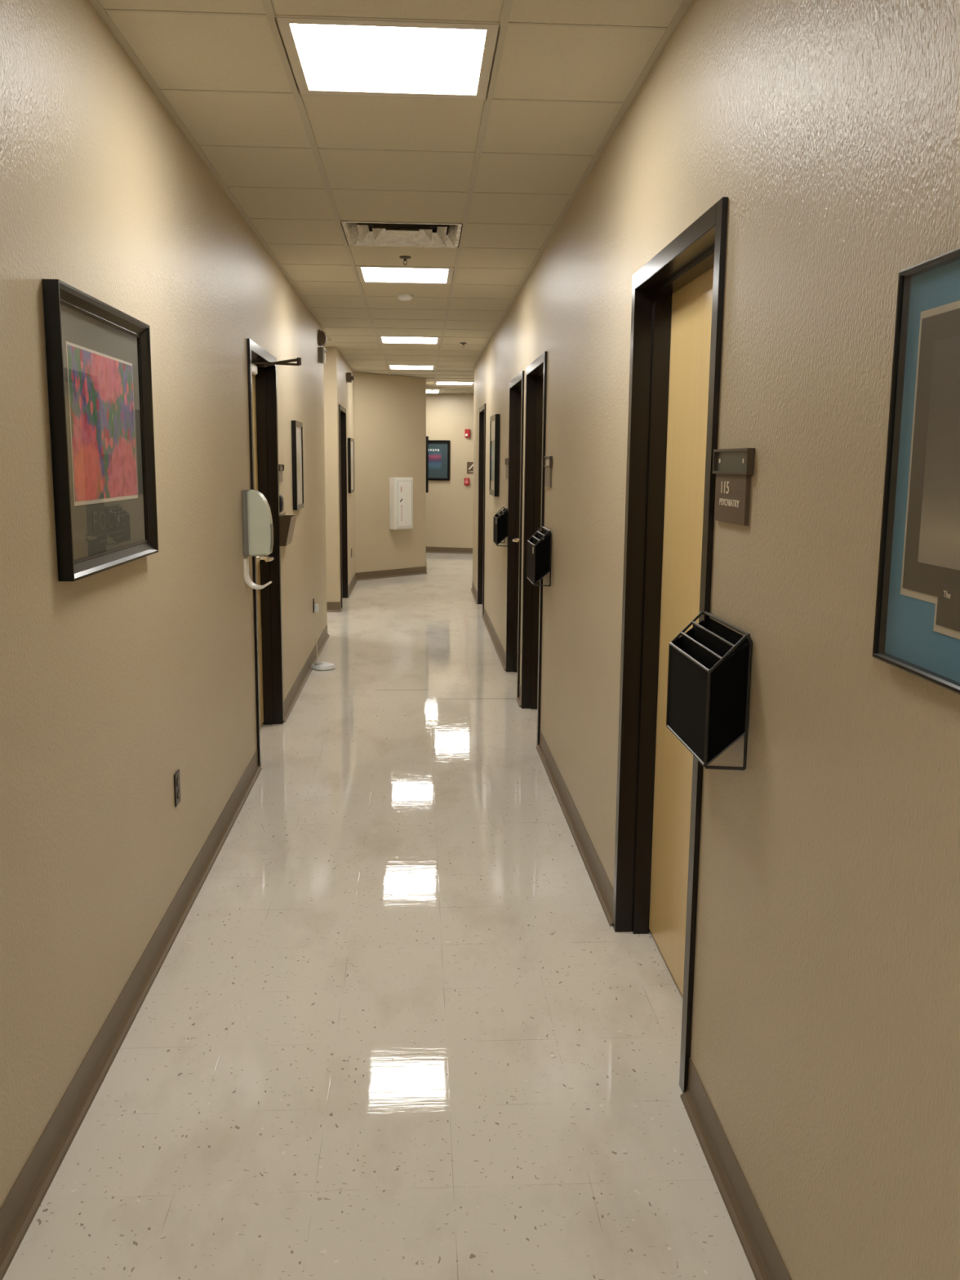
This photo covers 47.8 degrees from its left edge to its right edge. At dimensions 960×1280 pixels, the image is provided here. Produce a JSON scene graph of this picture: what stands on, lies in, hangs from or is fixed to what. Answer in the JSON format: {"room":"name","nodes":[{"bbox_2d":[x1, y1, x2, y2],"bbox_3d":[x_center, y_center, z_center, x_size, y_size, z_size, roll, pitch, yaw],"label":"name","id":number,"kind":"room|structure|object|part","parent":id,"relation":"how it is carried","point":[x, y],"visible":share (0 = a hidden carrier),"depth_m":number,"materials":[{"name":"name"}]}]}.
{"room":"medical clinic corridor","nodes":[
{"label":"medical clinic corridor","id":0,"kind":"room"},
{"bbox_2d":[0,0,327,1208],"bbox_3d":[-1.071,-0.244,2.776,0.160,2.725,14.070,0,9,-3],"label":"wall","id":1,"kind":"structure","parent":0,"point":[117,681],"depth_m":2.97,"materials":[{"name":"beige paint"}]},
{"bbox_2d":[41,279,158,581],"bbox_3d":[-0.978,-0.534,2.858,0.035,0.672,0.830,0,9,-3],"label":"framed picture","id":2,"kind":"object","parent":1,"relation":"attached to","point":[98,354],"visible":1,"depth_m":2.78,"materials":[{"name":"black paint"}]},
{"bbox_2d":[66,344,137,502],"bbox_3d":[-0.988,-0.560,2.860,0.001,0.367,0.584,0,9,-3],"label":"print","id":3,"kind":"object","parent":2,"relation":"attached to","point":[100,397],"depth_m":2.81},
{"bbox_2d":[0,624,329,1279],"bbox_3d":[-2.775,1.046,2.902,3.591,0.106,14.092,0,9,-3],"label":"baseboard","id":4,"kind":"structure","parent":1,"relation":"attached to","point":[20,1207],"depth_m":2.89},
{"bbox_2d":[173,769,180,807],"bbox_3d":[-1.041,0.510,3.728,0.008,0.116,0.072,0,9,-3],"label":"wall outlet","id":5,"kind":"object","parent":1,"relation":"attached to","point":[176,776],"visible":1,"depth_m":3.71,"materials":[{"name":"brown plastic"}]},
{"bbox_2d":[177,777,179,786],"bbox_3d":[-1.039,0.487,3.724,0.004,0.033,0.033,0,9,-3],"label":"socket","id":6,"kind":"object","parent":5,"relation":"attached to","point":[178,778],"depth_m":3.72,"materials":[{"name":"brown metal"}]},
{"bbox_2d":[177,789,180,799],"bbox_3d":[-1.039,0.533,3.731,0.004,0.033,0.033,0,9,-3],"label":"socket","id":7,"kind":"object","parent":5,"relation":"attached to","point":[178,790],"depth_m":3.73,"materials":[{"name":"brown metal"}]},
{"bbox_2d":[241,489,273,589],"bbox_3d":[-1.066,-0.482,5.201,0.140,0.474,0.115,0,9,-3],"label":"dispenser","id":8,"kind":"object","parent":1,"relation":"attached to","point":[257,522],"visible":1,"depth_m":5.14,"materials":[{"name":"grey plastic"}]},
{"bbox_3d":[-1.116,-0.562,5.185,0.025,0.313,0.115,0,9,-3],"label":"plate","id":9,"kind":"part","parent":8,"relation":"part of","materials":[{"name":"grey plastic"}]},
{"bbox_2d":[244,557,271,589],"bbox_3d":[-1.072,-0.322,5.227,0.129,0.149,0.084,0,9,-3],"label":"drip tray","id":10,"kind":"object","parent":8,"relation":"on","point":[246,577],"depth_m":5.20,"materials":[{"name":"white plastic"}]},
{"bbox_2d":[246,338,301,767],"bbox_3d":[-1.150,-0.482,5.945,0.367,2.165,1.020,0,9,-3],"label":"door","id":11,"kind":"structure","parent":1,"relation":"in","point":[261,365],"depth_m":6.32,"materials":[{"name":"brown paint"}]},
{"bbox_3d":[-1.246,-0.482,5.940,0.173,2.165,1.020,0,9,-3],"label":"frame","id":12,"kind":"part","parent":11,"relation":"part of","materials":[{"name":"brown paint"}]},
{"bbox_3d":[-1.248,-0.473,6.299,0.094,0.062,0.148,0,9,-3],"label":"handle","id":13,"kind":"part","parent":11,"relation":"part of","materials":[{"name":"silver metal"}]},
{"bbox_3d":[-1.103,-1.508,5.895,0.279,0.042,0.431,0,9,-3],"label":"closer arm","id":14,"kind":"part","parent":11,"relation":"part of","materials":[{"name":"brown metal"}]},
{"bbox_2d":[278,464,284,482],"bbox_3d":[-1.197,-1.003,6.508,0.015,0.106,0.206,0,9,-3],"label":"room sign","id":15,"kind":"object","parent":1,"relation":"attached to","point":[281,467],"visible":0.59,"depth_m":6.51,"materials":[{"name":"brown metal"}]},
{"bbox_2d":[279,494,283,512],"bbox_3d":[-1.193,-0.816,6.487,0.021,0.107,0.100,0,9,-3],"label":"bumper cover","id":16,"kind":"object","parent":1,"relation":"attached to","point":[281,498],"visible":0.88,"depth_m":6.45,"materials":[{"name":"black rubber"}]},
{"bbox_2d":[280,512,297,546],"bbox_3d":[-1.175,-0.680,6.632,0.074,0.188,0.300,0,9,-3],"label":"pocket","id":17,"kind":"object","parent":1,"relation":"attached to","point":[287,522],"visible":0.84,"depth_m":6.49,"materials":[{"name":"brown plastic"}]},
{"bbox_3d":[-1.157,-0.674,6.634,0.039,0.170,0.300,0,9,-3],"label":"panel","id":18,"kind":"part","parent":17,"relation":"part of","materials":[{"name":"brown plastic"}]},
{"bbox_2d":[291,420,304,510],"bbox_3d":[-1.239,-1.188,7.367,0.029,0.585,0.440,0,9,-3],"label":"framed picture","id":19,"kind":"object","parent":1,"relation":"attached to","point":[296,426],"visible":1,"depth_m":7.24,"materials":[{"name":"black paint"}]},
{"bbox_3d":[-1.229,-1.188,7.367,0.002,0.529,0.384,0,9,-3],"label":"glass","id":20,"kind":"part","parent":19,"relation":"part of","materials":[{"name":"glass"}]},
{"bbox_2d":[314,604,318,662],"bbox_3d":[-1.275,-0.038,8.518,0.036,0.451,0.328,-1,10,-12],"label":"plug","id":21,"kind":"object","parent":1,"relation":"attached to","point":[316,606],"visible":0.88,"depth_m":8.61,"materials":[{"name":"white plastic"}]},
{"bbox_3d":[-1.274,-0.008,8.516,0.016,0.391,0.315,-2,10,-15],"label":"cord","id":22,"kind":"part","parent":21,"relation":"part of","materials":[{"name":"white plastic"}]},
{"bbox_2d":[318,346,325,363],"bbox_3d":[-1.326,-2.398,9.116,0.057,0.125,0.110,0,9,-3],"label":"fire alarm strobe","id":23,"kind":"object","parent":1,"relation":"attached to","point":[322,350],"visible":1,"depth_m":9.06,"materials":[{"name":"grey plastic"}]},
{"bbox_2d":[318,329,326,346],"bbox_3d":[-1.323,-2.537,9.099,0.061,0.125,0.120,0,9,-3],"label":"wall speaker","id":24,"kind":"object","parent":1,"relation":"attached to","point":[322,336],"visible":1,"depth_m":9.05,"materials":[{"name":"brown plastic"}]},
{"bbox_2d":[323,346,355,601],"bbox_3d":[-1.645,-1.891,12.765,0.160,2.725,3.050,0,9,-3],"label":"wall","id":25,"kind":"structure","parent":0,"point":[337,391],"depth_m":11.35,"materials":[{"name":"beige paint"}]},
{"bbox_2d":[338,404,347,608],"bbox_3d":[-1.596,-1.486,12.028,0.173,2.165,1.020,0,9,-3],"label":"door","id":26,"kind":"structure","parent":25,"relation":"in","point":[342,411],"depth_m":12.43,"materials":[{"name":"brown paint"}]},
{"bbox_2d":[346,372,354,382],"bbox_3d":[-1.511,-3.068,12.655,0.093,0.105,0.160,0,9,-3],"label":"emergency light","id":27,"kind":"object","parent":25,"relation":"attached to","point":[349,378],"visible":1,"depth_m":12.58,"materials":[{"name":"beige plastic"}]},
{"bbox_2d":[347,437,354,493],"bbox_3d":[-1.572,-2.129,13.212,0.034,0.650,0.740,0,9,-3],"label":"framed picture","id":28,"kind":"object","parent":25,"relation":"attached to","point":[350,441],"visible":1,"depth_m":12.90,"materials":[{"name":"black paint"}]},
{"bbox_3d":[-1.560,-2.129,13.213,0.002,0.582,0.672,0,9,-3],"label":"glass","id":29,"kind":"part","parent":28,"relation":"part of","materials":[{"name":"glass"}]},
{"bbox_2d":[2,552,755,1279],"bbox_3d":[-0.566,0.315,8.115,8.900,0.100,24.650,0,9,-3],"label":"floor","id":30,"kind":"structure","parent":0,"point":[398,1025],"depth_m":3.01,"materials":[{"name":"tile"}]},
{"bbox_2d":[311,662,336,670],"bbox_3d":[-1.207,0.195,8.343,0.180,0.050,0.180,9,12,40],"label":"robot vacuum","id":31,"kind":"object","parent":30,"relation":"on","point":[317,665],"visible":1,"depth_m":8.29,"materials":[{"name":"white plastic"}]},
{"bbox_2d":[353,371,426,573],"bbox_3d":[-1.044,-2.375,15.746,0.789,2.725,3.288,3,10,14],"label":"wall","id":32,"kind":"structure","parent":0,"point":[390,411],"depth_m":14.69,"materials":[{"name":"beige paint"}]},
{"bbox_2d":[326,564,426,612],"bbox_3d":[-1.763,-0.711,13.655,2.896,0.106,7.658,7,11,32],"label":"baseboard","id":33,"kind":"structure","parent":32,"relation":"attached to","point":[331,606],"depth_m":14.73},
{"bbox_2d":[389,477,413,529],"bbox_3d":[-1.077,-1.877,14.869,0.132,0.705,0.345,9,12,41],"label":"upper cabinet","id":34,"kind":"object","parent":32,"relation":"attached to","point":[401,489],"visible":1,"depth_m":14.79,"materials":[{"name":"white metal"}]},
{"bbox_3d":[-1.034,-1.871,14.834,0.014,0.661,0.305,9,12,41],"label":"cabinet door","id":35,"kind":"part","parent":34,"relation":"part of","materials":[{"name":"white metal"}]},
{"bbox_2d":[426,435,428,493],"bbox_3d":[-0.777,-2.567,15.835,0.037,0.800,0.620,0,9,-3],"label":"framed picture","id":36,"kind":"object","parent":32,"relation":"attached to","point":[427,437],"visible":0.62,"depth_m":15.53,"materials":[{"name":"black paint"}]},
{"bbox_2d":[97,0,683,394],"bbox_3d":[-0.151,-2.497,8.066,9.592,0.018,25.186,0,9,-3],"label":"ceiling","id":37,"kind":"structure","parent":0,"point":[181,51],"depth_m":3.90,"materials":[{"name":"tile"}]},
{"bbox_2d":[88,0,693,394],"bbox_3d":[-0.388,-2.439,7.754,8.914,0.007,24.600,0,9,-3],"label":"grid","id":38,"kind":"object","parent":37,"relation":"attached to","point":[504,22],"visible":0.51,"depth_m":3.91,"materials":[{"name":"paint"}]},
{"bbox_2d":[274,17,500,99],"bbox_3d":[-0.258,-1.712,3.137,0.596,0.071,0.596,0,9,-3],"label":"ceiling light","id":39,"kind":"object","parent":38,"relation":"attached to","point":[326,56],"visible":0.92,"depth_m":3.12,"materials":[{"name":"white plastic"}]},
{"bbox_2d":[341,221,462,248],"bbox_3d":[-0.396,-2.113,5.538,0.596,0.081,0.596,0,9,-3],"label":"air vent","id":40,"kind":"object","parent":38,"relation":"attached to","point":[357,233],"visible":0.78,"depth_m":5.63,"materials":[{"name":"metal"}]},
{"bbox_3d":[-0.396,-2.096,5.541,0.170,0.038,0.170,0,9,-3],"label":"plate","id":41,"kind":"part","parent":40,"relation":"part of","materials":[{"name":"metal"}]},
{"bbox_2d":[354,266,454,284],"bbox_3d":[-0.465,-2.306,6.740,0.596,0.071,0.596,0,9,-3],"label":"ceiling light","id":42,"kind":"object","parent":38,"relation":"attached to","point":[376,274],"visible":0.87,"depth_m":6.76,"materials":[{"name":"white plastic"}]},
{"bbox_2d":[377,336,441,344],"bbox_3d":[-0.672,-2.900,10.343,0.596,0.071,0.596,0,9,-3],"label":"ceiling light","id":43,"kind":"object","parent":38,"relation":"attached to","point":[383,340],"visible":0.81,"depth_m":10.38,"materials":[{"name":"white plastic"}]},
{"bbox_2d":[382,337,437,342],"bbox_3d":[-0.672,-2.876,10.347,0.528,0.010,0.528,0,9,-3],"label":"diffuser","id":44,"kind":"object","parent":43,"relation":"attached to","point":[384,340],"depth_m":10.38,"materials":[{"name":"white plastic"}]},
{"bbox_2d":[386,364,435,369],"bbox_3d":[-0.844,-3.395,13.346,0.596,0.071,0.596,0,9,-3],"label":"ceiling light","id":45,"kind":"object","parent":38,"relation":"attached to","point":[402,367],"visible":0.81,"depth_m":13.45,"materials":[{"name":"white plastic"}]},
{"bbox_2d":[390,365,432,368],"bbox_3d":[-0.844,-3.371,13.350,0.528,0.010,0.528,0,9,-3],"label":"diffuser","id":46,"kind":"object","parent":45,"relation":"attached to","point":[402,366],"depth_m":13.44,"materials":[{"name":"white plastic"}]},
{"bbox_2d":[426,390,440,393],"bbox_3d":[-0.947,-4.119,17.823,0.596,0.071,0.596,0,9,-3],"label":"ceiling light","id":47,"kind":"object","parent":38,"relation":"attached to","point":[427,391],"visible":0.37,"depth_m":17.76,"materials":[{"name":"white plastic"}]},
{"bbox_2d":[426,391,438,392],"bbox_3d":[-0.948,-4.096,17.827,0.528,0.010,0.528,0,9,-3],"label":"diffuser","id":48,"kind":"object","parent":47,"relation":"attached to","point":[426,391],"depth_m":17.86,"materials":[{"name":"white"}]},
{"bbox_2d":[434,382,474,385],"bbox_3d":[-0.376,-3.823,15.981,0.596,0.071,0.596,0,9,-3],"label":"ceiling light","id":49,"kind":"object","parent":38,"relation":"attached to","point":[435,383],"visible":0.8,"depth_m":16.05,"materials":[{"name":"white plastic"}]},
{"bbox_2d":[436,382,471,384],"bbox_3d":[-0.376,-3.800,15.985,0.528,0.010,0.528,0,9,-3],"label":"diffuser","id":50,"kind":"object","parent":49,"relation":"attached to","point":[437,383],"depth_m":16.03,"materials":[{"name":"white plastic"}]},
{"bbox_2d":[397,293,413,301],"bbox_3d":[-0.522,-2.387,7.545,0.110,0.041,0.110,0,9,-3],"label":"smoke detector","id":51,"kind":"object","parent":37,"relation":"attached to","point":[405,297],"visible":1,"depth_m":7.51,"materials":[{"name":"white plastic"}]},
{"bbox_2d":[399,255,411,265],"bbox_3d":[-0.425,-2.155,6.148,0.068,0.046,0.068,0,9,-3],"label":"sprinkler","id":52,"kind":"object","parent":37,"relation":"attached to","point":[405,258],"visible":1,"depth_m":6.13,"materials":[{"name":"brown metal"}]},
{"bbox_2d":[426,394,474,547],"bbox_3d":[-0.171,-2.852,18.700,7.105,2.725,0.150,3,10,17],"label":"wall","id":53,"kind":"structure","parent":0,"point":[449,504],"depth_m":18.70,"materials":[{"name":"beige paint"}]},
{"bbox_2d":[428,440,450,480],"bbox_3d":[-0.915,-3.120,18.795,0.830,0.685,0.032,3,10,17],"label":"framed picture","id":54,"kind":"object","parent":53,"relation":"attached to","point":[439,451],"visible":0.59,"depth_m":18.73,"materials":[{"name":"black paint"}]},
{"bbox_2d":[428,447,440,469],"bbox_3d":[-0.931,-3.155,18.804,0.540,0.370,0.001,3,10,17],"label":"print","id":55,"kind":"object","parent":54,"relation":"attached to","point":[434,453],"depth_m":18.76},
{"bbox_2d":[426,546,472,554],"bbox_3d":[-0.182,-1.546,18.823,7.049,0.106,0.022,3,10,17],"label":"baseboard","id":56,"kind":"structure","parent":53,"relation":"attached to","point":[428,549],"depth_m":18.94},
{"bbox_2d":[464,478,469,485],"bbox_3d":[-0.226,-2.725,18.634,0.090,0.125,0.045,3,10,17],"label":"station","id":57,"kind":"object","parent":53,"relation":"attached to","point":[466,480],"visible":1,"depth_m":18.62,"materials":[{"name":"red plastic"}]},
{"bbox_2d":[464,429,470,437],"bbox_3d":[-0.215,-3.530,18.490,0.088,0.140,0.065,3,10,17],"label":"fire alarm strobe","id":58,"kind":"object","parent":53,"relation":"attached to","point":[467,432],"visible":1,"depth_m":18.48,"materials":[{"name":"red plastic"}]},
{"bbox_2d":[466,462,473,473],"bbox_3d":[-0.152,-2.958,18.592,0.150,0.198,0.009,3,10,17],"label":"sign","id":59,"kind":"object","parent":53,"relation":"attached to","point":[469,464],"visible":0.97,"depth_m":18.59,"materials":[{"name":"brown plastic"}]},
{"bbox_2d":[472,0,959,1279],"bbox_3d":[0.498,-0.542,4.680,0.160,2.725,17.740,0,9,-3],"label":"wall","id":60,"kind":"structure","parent":0,"point":[825,1043],"depth_m":1.96,"materials":[{"name":"beige paint"}]},
{"bbox_2d":[477,403,485,615],"bbox_3d":[0.096,-1.397,11.581,0.173,2.165,1.020,0,9,-3],"label":"door","id":61,"kind":"structure","parent":60,"relation":"in","point":[482,450],"depth_m":11.97,"materials":[{"name":"brown paint"}]},
{"bbox_2d":[488,413,499,496],"bbox_3d":[0.126,-1.603,9.417,0.039,0.685,0.660,0,9,-3],"label":"framed picture","id":62,"kind":"object","parent":60,"relation":"attached to","point":[495,419],"visible":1,"depth_m":9.16,"materials":[{"name":"black paint"}]},
{"bbox_3d":[0.111,-1.603,9.416,0.002,0.599,0.574,0,9,-3],"label":"glass","id":63,"kind":"part","parent":62,"relation":"part of","materials":[{"name":"glass"}]},
{"bbox_2d":[493,506,507,546],"bbox_3d":[0.160,-0.879,8.350,0.092,0.288,0.355,0,9,-3],"label":"file holder","id":64,"kind":"object","parent":60,"relation":"attached to","point":[500,519],"visible":0.9,"depth_m":8.19,"materials":[{"name":"black metal"}]},
{"bbox_3d":[0.119,-0.844,8.353,0.001,0.198,0.348,0,9,-3],"label":"panel","id":65,"kind":"part","parent":64,"relation":"part of","materials":[{"name":"black metal"}]},
{"bbox_3d":[0.170,-0.847,8.179,0.082,0.261,0.001,0,9,-3],"label":"panel","id":66,"kind":"part","parent":64,"relation":"part of","materials":[{"name":"black metal"}]},
{"bbox_2d":[505,457,508,479],"bbox_3d":[0.207,-1.300,8.206,0.015,0.158,0.246,0,9,-3],"label":"room sign","id":67,"kind":"object","parent":60,"relation":"attached to","point":[506,459],"visible":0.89,"depth_m":8.20,"materials":[{"name":"brown metal"}]},
{"bbox_2d":[505,370,524,697],"bbox_3d":[0.321,-0.749,7.651,0.173,2.165,1.020,0,9,-3],"label":"door","id":68,"kind":"structure","parent":60,"relation":"in","point":[516,409],"depth_m":8.04,"materials":[{"name":"brown paint"}]},
{"bbox_3d":[0.281,-0.739,8.007,0.094,0.062,0.148,0,9,-3],"label":"handle","id":69,"kind":"part","parent":68,"relation":"part of","materials":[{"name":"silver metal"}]},
{"bbox_2d":[520,351,546,745],"bbox_3d":[0.391,-0.546,6.424,0.173,2.165,1.020,0,9,-3],"label":"door","id":70,"kind":"structure","parent":60,"relation":"in","point":[536,371],"depth_m":6.81,"materials":[{"name":"brown paint"}]},
{"bbox_2d":[526,526,551,586],"bbox_3d":[0.310,-0.446,5.724,0.092,0.288,0.355,0,9,-3],"label":"file holder","id":71,"kind":"object","parent":60,"relation":"attached to","point":[539,547],"visible":1,"depth_m":5.56,"materials":[{"name":"black metal"}]},
{"bbox_3d":[0.270,-0.411,5.728,0.001,0.198,0.348,0,9,-3],"label":"panel","id":72,"kind":"part","parent":71,"relation":"part of","materials":[{"name":"black metal"}]},
{"bbox_3d":[0.301,-0.471,5.896,0.082,0.261,0.001,0,9,-3],"label":"panel","id":73,"kind":"part","parent":71,"relation":"part of","materials":[{"name":"black metal"}]},
{"bbox_3d":[0.321,-0.414,5.553,0.082,0.261,0.001,0,9,-3],"label":"panel","id":74,"kind":"part","parent":71,"relation":"part of","materials":[{"name":"black metal"}]},
{"bbox_3d":[0.353,-0.480,5.721,0.001,0.193,0.348,0,9,-3],"label":"panel","id":75,"kind":"part","parent":71,"relation":"part of","materials":[{"name":"black metal"}]},
{"bbox_2d":[543,456,552,487],"bbox_3d":[0.354,-0.878,5.644,0.015,0.158,0.246,0,9,-3],"label":"room sign","id":76,"kind":"object","parent":60,"relation":"attached to","point":[548,462],"visible":1,"depth_m":5.62,"materials":[{"name":"brown metal"}]},
{"bbox_2d":[471,581,791,1279],"bbox_3d":[0.395,0.749,4.887,0.022,0.106,17.740,0,9,-3],"label":"baseboard","id":77,"kind":"structure","parent":60,"relation":"attached to","point":[764,1258],"depth_m":2.52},
{"bbox_2d":[612,196,728,1093],"bbox_3d":[0.584,0.006,3.075,0.173,2.165,1.020,0,9,-3],"label":"door","id":78,"kind":"structure","parent":60,"relation":"in","point":[677,296],"depth_m":3.38,"materials":[{"name":"brown paint"}]},
{"bbox_2d":[666,611,752,770],"bbox_3d":[0.502,0.101,2.405,0.090,0.288,0.355,0,9,-3],"label":"file holder","id":79,"kind":"object","parent":60,"relation":"attached to","point":[708,688],"visible":1,"depth_m":2.29,"materials":[{"name":"black metal"}]},
{"bbox_3d":[0.460,0.136,2.408,0.001,0.198,0.348,0,9,-3],"label":"panel","id":80,"kind":"part","parent":79,"relation":"part of","materials":[{"name":"black metal"}]},
{"bbox_3d":[0.491,0.076,2.576,0.082,0.261,0.001,0,9,-3],"label":"panel","id":81,"kind":"part","parent":79,"relation":"part of","materials":[{"name":"black metal"}]},
{"bbox_3d":[0.511,0.133,2.234,0.082,0.261,0.001,0,9,-3],"label":"panel","id":82,"kind":"part","parent":79,"relation":"part of","materials":[{"name":"black metal"}]},
{"bbox_3d":[0.543,0.067,2.401,0.001,0.193,0.348,0,9,-3],"label":"panel","id":83,"kind":"part","parent":79,"relation":"part of","materials":[{"name":"black metal"}]},
{"bbox_2d":[712,448,755,525],"bbox_3d":[0.543,-0.333,2.341,0.015,0.158,0.258,0,9,-3],"label":"room sign","id":84,"kind":"object","parent":60,"relation":"attached to","point":[732,487],"visible":1,"depth_m":2.32,"materials":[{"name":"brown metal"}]},
{"bbox_2d":[872,247,959,694],"bbox_3d":[0.612,-0.170,1.103,0.019,0.545,0.900,0,9,-3],"label":"framed picture","id":85,"kind":"object","parent":60,"relation":"attached to","point":[917,623],"visible":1,"depth_m":1.45,"materials":[{"name":"black paint"}]},
{"bbox_2d":[917,335,959,570],"bbox_3d":[0.615,-0.192,1.100,0.001,0.290,0.700,0,9,-3],"label":"print","id":86,"kind":"object","parent":85,"relation":"attached to","point":[939,491],"depth_m":1.40}
]}

